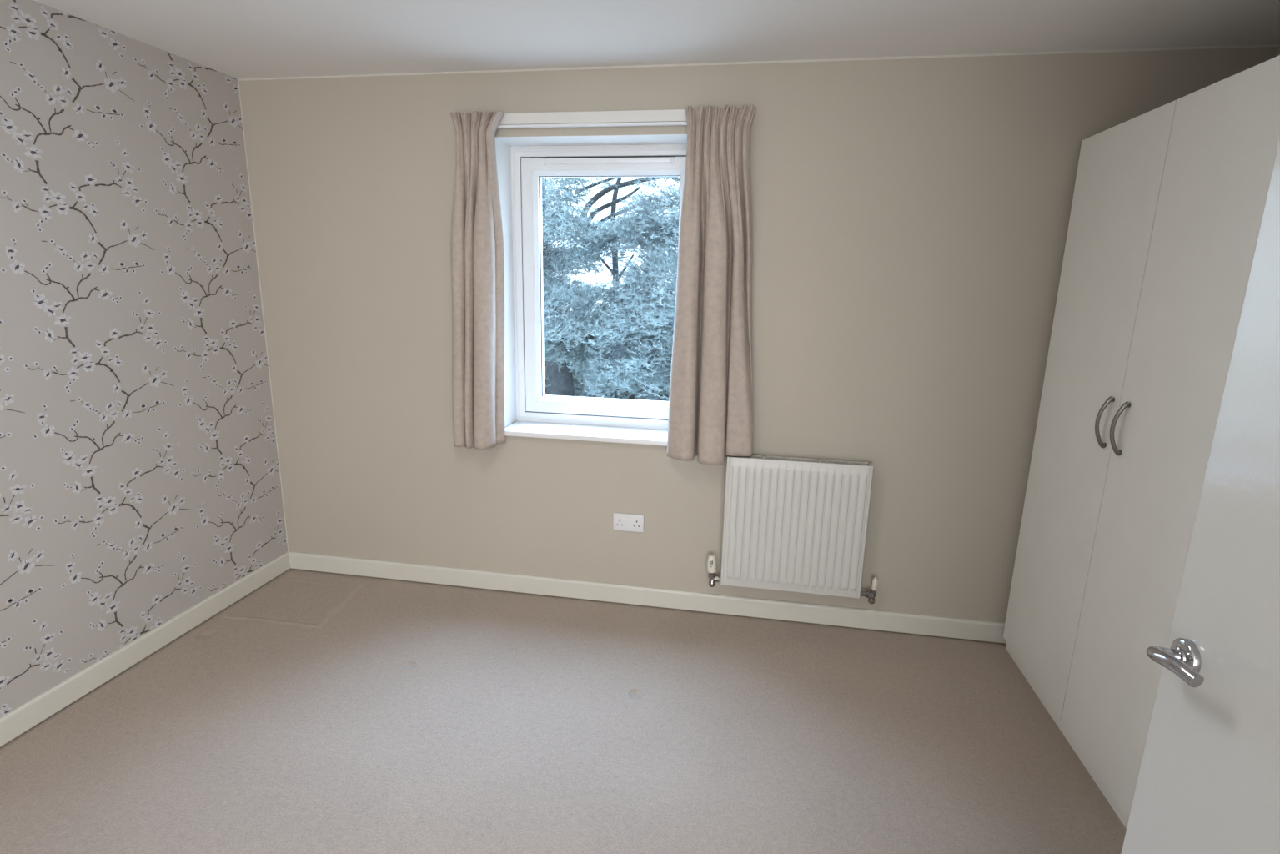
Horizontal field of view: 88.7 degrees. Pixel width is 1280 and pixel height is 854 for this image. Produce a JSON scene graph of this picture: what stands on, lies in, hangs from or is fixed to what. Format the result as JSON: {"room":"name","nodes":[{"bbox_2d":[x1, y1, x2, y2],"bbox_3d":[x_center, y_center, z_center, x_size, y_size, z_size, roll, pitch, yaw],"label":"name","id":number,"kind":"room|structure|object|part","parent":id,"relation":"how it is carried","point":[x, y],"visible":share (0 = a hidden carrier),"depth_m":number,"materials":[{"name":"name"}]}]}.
{"room":"empty bedroom","nodes":[
{"label":"empty bedroom","id":0,"kind":"room"},
{"bbox_2d":[0,0,287,717],"bbox_3d":[-2.448,0.199,0.524,0.201,2.400,6.300,3,13,10],"label":"wall","id":1,"kind":"structure","parent":0,"point":[140,482],"depth_m":2.48,"materials":[{"name":"grey paper"}]},
{"bbox_2d":[0,552,290,747],"bbox_3d":[-2.393,1.356,0.610,0.015,0.090,5.984,3,13,10],"label":"baseboard","id":2,"kind":"structure","parent":1,"relation":"attached to","point":[14,723],"depth_m":2.59,"materials":[{"name":"white wood"}]},
{"bbox_2d":[0,568,1126,853],"bbox_3d":[-0.360,1.614,0.359,4.530,0.200,6.500,3,13,10],"label":"floor","id":3,"kind":"structure","parent":0,"point":[314,712],"depth_m":2.24,"materials":[{"name":"beige carpet"}]},
{"bbox_2d":[1003,55,1279,828],"bbox_3d":[1.782,0.096,2.058,0.628,2.087,1.149,3,13,10],"label":"wardrobe","id":4,"kind":"object","parent":3,"relation":"on","point":[1169,199],"visible":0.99,"depth_m":1.99,"materials":[{"name":"white laminate"}]},
{"bbox_3d":[1.571,-0.007,2.374,0.016,2.033,0.570,3,13,10],"label":"door","id":5,"kind":"part","parent":4,"relation":"part of","materials":[{"name":"white laminate"}]},
{"bbox_3d":[1.502,-0.016,2.127,0.041,0.172,0.018,3,13,10],"label":"bow handle","id":6,"kind":"part","parent":4,"relation":"part of","materials":[{"name":"grey metal"}]},
{"bbox_3d":[1.485,0.005,2.037,0.041,0.172,0.018,3,13,10],"label":"bow handle","id":7,"kind":"part","parent":4,"relation":"part of","materials":[{"name":"grey metal"}]},
{"bbox_2d":[33,0,1279,79],"bbox_3d":[-0.308,-0.920,-0.221,4.530,0.200,6.500,3,13,10],"label":"ceiling","id":8,"kind":"structure","parent":0,"point":[238,39],"depth_m":2.27,"materials":[{"name":"white paint"}]},
{"bbox_2d":[237,46,1279,643],"bbox_3d":[0.207,-0.324,3.047,4.130,2.400,0.300,3,13,10],"label":"wall","id":9,"kind":"structure","parent":0,"point":[911,217],"depth_m":2.84,"materials":[{"name":"beige paint"}]},
{"bbox_2d":[237,80,288,551],"bbox_3d":[-1.849,-0.457,3.234,0.004,2.292,0.001,3,13,10],"label":"trim","id":10,"kind":"structure","parent":9,"relation":"attached to","point":[238,81],"depth_m":3.20,"materials":[{"name":"paint"}]},
{"bbox_2d":[495,134,687,446],"bbox_3d":[-0.173,-0.610,3.025,0.922,1.321,0.310,3,13,10],"label":"window","id":11,"kind":"structure","parent":9,"relation":"in","point":[522,163],"depth_m":3.10,"materials":[{"name":"white plastic"}]},
{"bbox_3d":[-0.190,0.027,3.146,0.916,0.024,0.260,3,13,10],"label":"sill","id":12,"kind":"part","parent":11,"relation":"part of","materials":[{"name":"white plastic"}]},
{"bbox_2d":[542,156,673,165],"bbox_3d":[-0.148,-1.197,2.953,0.600,0.030,0.013,3,13,10],"label":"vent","id":13,"kind":"object","parent":11,"relation":"attached to","point":[547,161],"depth_m":2.94,"materials":[{"name":"plastic"}]},
{"bbox_2d":[496,108,753,128],"bbox_3d":[-0.156,-1.280,2.723,1.240,0.058,0.034,3,13,10],"label":"rail","id":14,"kind":"object","parent":9,"relation":"attached to","point":[668,117],"visible":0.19,"depth_m":2.72,"materials":[{"name":"white paint"}]},
{"bbox_2d":[449,110,505,449],"bbox_3d":[-0.725,-0.610,2.920,0.304,1.458,0.135,3,13,10],"label":"curtain","id":15,"kind":"object","parent":14,"relation":"hanging from","point":[477,237],"visible":1,"depth_m":2.89,"materials":[{"name":"beige fabric"}]},
{"bbox_2d":[667,104,756,465],"bbox_3d":[0.318,-0.552,2.740,0.380,1.448,0.136,3,13,10],"label":"curtain","id":16,"kind":"object","parent":14,"relation":"hanging from","point":[710,415],"visible":1,"depth_m":2.73,"materials":[{"name":"beige fabric"}]},
{"bbox_2d":[612,512,643,532],"bbox_3d":[-0.054,0.454,3.106,0.147,0.086,0.014,3,13,10],"label":"wall socket","id":17,"kind":"object","parent":9,"relation":"attached to","point":[624,522],"visible":1,"depth_m":3.10,"materials":[{"name":"white plastic"}]},
{"bbox_2d":[286,551,1006,642],"bbox_3d":[0.156,0.827,3.151,4.130,0.090,0.015,3,13,10],"label":"baseboard","id":18,"kind":"structure","parent":9,"relation":"attached to","point":[975,629],"depth_m":3.15,"materials":[{"name":"white wood"}]},
{"bbox_2d":[238,44,1279,80],"bbox_3d":[0.207,-1.457,2.635,4.126,0.008,0.001,3,13,10],"label":"trim","id":19,"kind":"structure","parent":9,"relation":"attached to","point":[1258,45],"depth_m":2.57,"materials":[{"name":"paint"}]},
{"bbox_2d":[707,454,878,603],"bbox_3d":[0.688,0.449,2.925,0.754,0.639,0.101,3,13,10],"label":"radiator","id":20,"kind":"object","parent":9,"relation":"attached to","point":[790,524],"visible":0.99,"depth_m":2.87,"materials":[{"name":"white metal"}]},
{"bbox_2d":[727,454,873,467],"bbox_3d":[0.690,0.144,2.846,0.614,0.006,0.060,3,13,10],"label":"grille","id":21,"kind":"object","parent":20,"relation":"attached to","point":[754,459],"depth_m":2.83,"materials":[{"name":"metal"}]},
{"bbox_3d":[0.686,0.435,2.936,0.609,0.599,0.010,3,13,10],"label":"panel","id":22,"kind":"part","parent":20,"relation":"part of","materials":[{"name":"white metal"}]},
{"label":"outside","id":23,"kind":"structure","parent":0,"visible":0},
{"bbox_2d":[543,327,669,382],"bbox_3d":[3.338,-2.909,33.205,60.000,0.300,59.550,3,13,10],"label":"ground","id":24,"kind":"structure","parent":23,"point":[665,328],"depth_m":39.99,"materials":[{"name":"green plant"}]},
{"bbox_2d":[543,351,669,401],"bbox_3d":[0.132,-0.437,14.810,14.489,2.966,2.013,3,13,10],"label":"conifer hedge","id":25,"kind":"object","parent":24,"relation":"on","point":[544,351],"visible":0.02,"depth_m":14.43,"materials":[{"name":"green plant"}]},
{"bbox_3d":[0.093,0.072,14.972,13.600,1.900,0.800,3,13,10],"label":"hedge stem","id":26,"kind":"part","parent":25,"relation":"part of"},
{"bbox_2d":[542,176,674,401],"bbox_3d":[-1.548,-1.929,10.169,6.225,7.985,6.326,3,13,10],"label":"cedar tree","id":27,"kind":"object","parent":24,"relation":"on","point":[561,356],"visible":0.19,"depth_m":9.35,"materials":[{"name":"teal plant"}]},
{"bbox_2d":[543,176,672,401],"bbox_3d":[-0.476,-1.932,12.129,5.104,7.153,4.725,-3,14,-19],"label":"cedar tree","id":28,"kind":"object","parent":24,"relation":"on","point":[614,265],"visible":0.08,"depth_m":11.49,"materials":[{"name":"grey plant"}]},
{"bbox_2d":[577,176,680,401],"bbox_3d":[2.289,-1.770,9.986,6.054,7.914,5.755,7,14,22],"label":"cedar tree","id":29,"kind":"object","parent":24,"relation":"on","point":[623,364],"visible":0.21,"depth_m":8.97,"materials":[{"name":"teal plant"}]},
{"bbox_3d":[1.223,0.389,0.027,1.045,2.400,0.125,3,13,10],"label":"wall","id":30,"kind":"structure","parent":0,"visible":0},
{"bbox_2d":[1120,140,1279,853],"bbox_3d":[0.714,0.450,0.625,0.106,1.976,0.776,3,13,10],"label":"door","id":31,"kind":"structure","parent":30,"relation":"in","point":[1208,782],"depth_m":0.86,"materials":[{"name":"white paint"}]},
{"bbox_3d":[0.742,0.327,0.901,0.055,0.036,0.102,3,13,10],"label":"lever handle","id":32,"kind":"part","parent":31,"relation":"part of","materials":[{"name":"silver metal"}]}
]}

